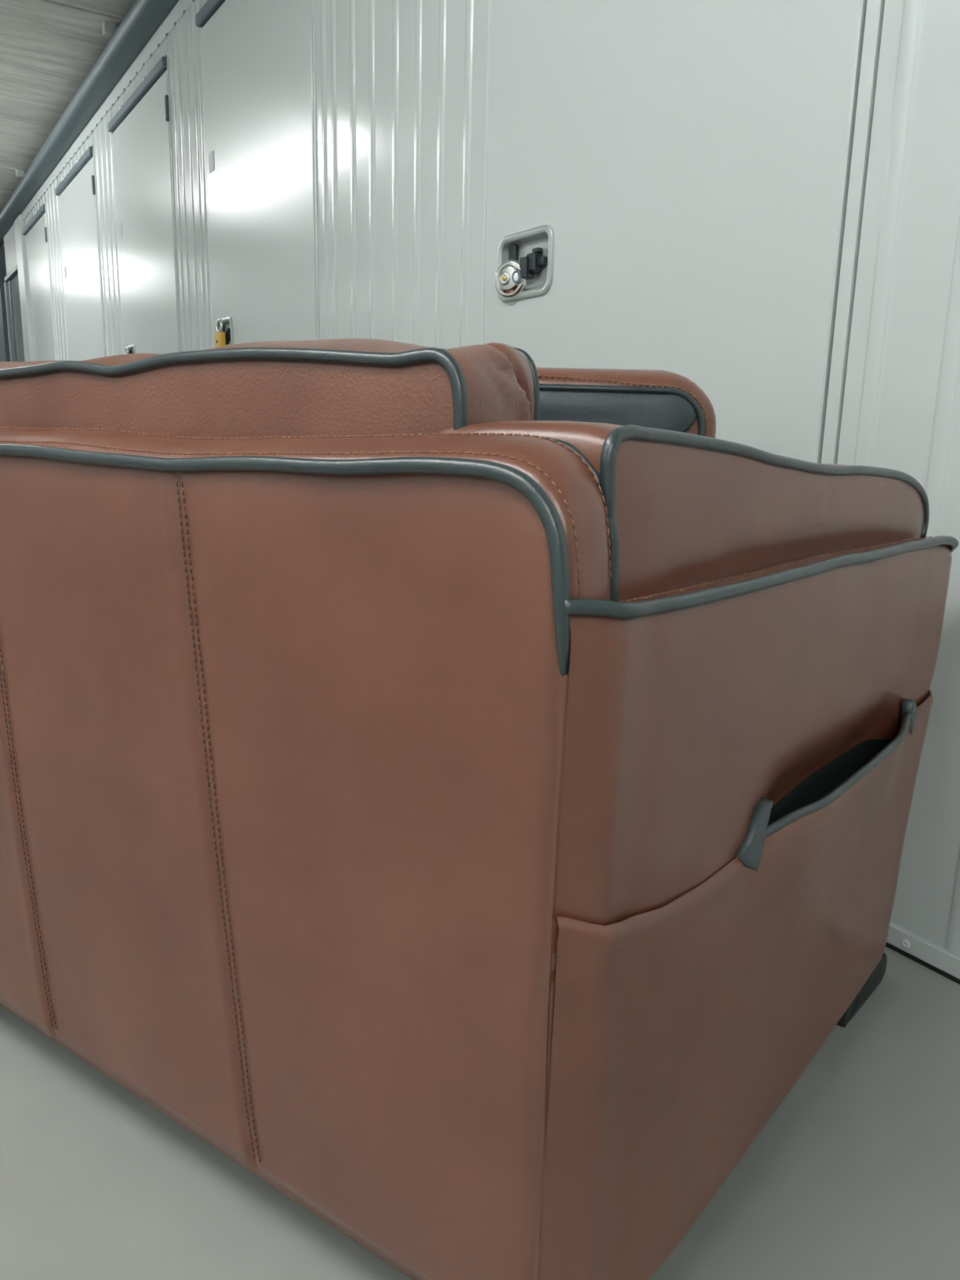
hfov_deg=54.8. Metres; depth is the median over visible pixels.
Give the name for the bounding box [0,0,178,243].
pipe
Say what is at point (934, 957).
baseboard
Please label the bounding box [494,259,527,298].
padlock
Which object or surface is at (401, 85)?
wall
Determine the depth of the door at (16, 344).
7.38 m
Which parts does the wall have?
lintel panel, ribbed panel, lintel panel, ribbed panel, lintel panel, ribbed panel, lintel panel, ribbed panel, ribbed panel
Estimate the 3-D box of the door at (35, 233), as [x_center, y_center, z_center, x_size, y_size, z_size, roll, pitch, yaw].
[-3.056,-1.888,6.554,0.066,2.060,0.955,-7,15,-32]
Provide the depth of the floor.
0.84 m
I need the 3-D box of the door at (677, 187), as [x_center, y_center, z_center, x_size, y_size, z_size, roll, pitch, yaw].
[0.258,-0.712,1.546,0.066,2.060,0.893,-7,15,-32]
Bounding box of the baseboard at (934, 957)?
[885,921,959,984]
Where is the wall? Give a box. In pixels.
[0,0,959,956]
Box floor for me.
[0,946,959,1279]
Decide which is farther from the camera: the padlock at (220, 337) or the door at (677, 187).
the padlock at (220, 337)
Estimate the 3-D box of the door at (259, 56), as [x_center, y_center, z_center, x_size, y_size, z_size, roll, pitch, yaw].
[-0.709,-1.055,3.007,0.066,2.060,0.979,-7,15,-32]
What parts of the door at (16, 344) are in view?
dark post, frame post, head rail, frame post, frame post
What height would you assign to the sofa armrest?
0.328 m
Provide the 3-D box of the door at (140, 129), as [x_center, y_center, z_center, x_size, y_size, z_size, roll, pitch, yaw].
[-1.470,-1.325,4.157,0.066,2.060,0.989,-7,15,-32]
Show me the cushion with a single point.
(332, 387)
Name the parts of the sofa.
panel, panel, frame, panel, arm pocket panel, arm panel, arm frame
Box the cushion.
[0,338,534,439]
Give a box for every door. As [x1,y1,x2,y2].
[0,214,34,361]
[22,202,57,361]
[54,144,106,360]
[107,53,181,354]
[195,0,319,348]
[480,0,884,464]
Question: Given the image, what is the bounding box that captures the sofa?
[0,338,959,1279]
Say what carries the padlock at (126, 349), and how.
attached to the door at (140, 129)
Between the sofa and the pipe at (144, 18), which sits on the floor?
the sofa
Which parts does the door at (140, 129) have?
lock plate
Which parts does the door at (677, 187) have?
lock plate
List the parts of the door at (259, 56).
lock plate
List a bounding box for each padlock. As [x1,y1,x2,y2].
[124,346,128,354]
[214,318,226,347]
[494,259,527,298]
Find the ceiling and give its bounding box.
[0,0,134,212]
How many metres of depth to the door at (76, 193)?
5.14 m
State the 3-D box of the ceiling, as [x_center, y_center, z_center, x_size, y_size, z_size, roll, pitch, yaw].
[-2.988,-2.715,4.167,2.950,0.140,22.300,-7,15,-32]

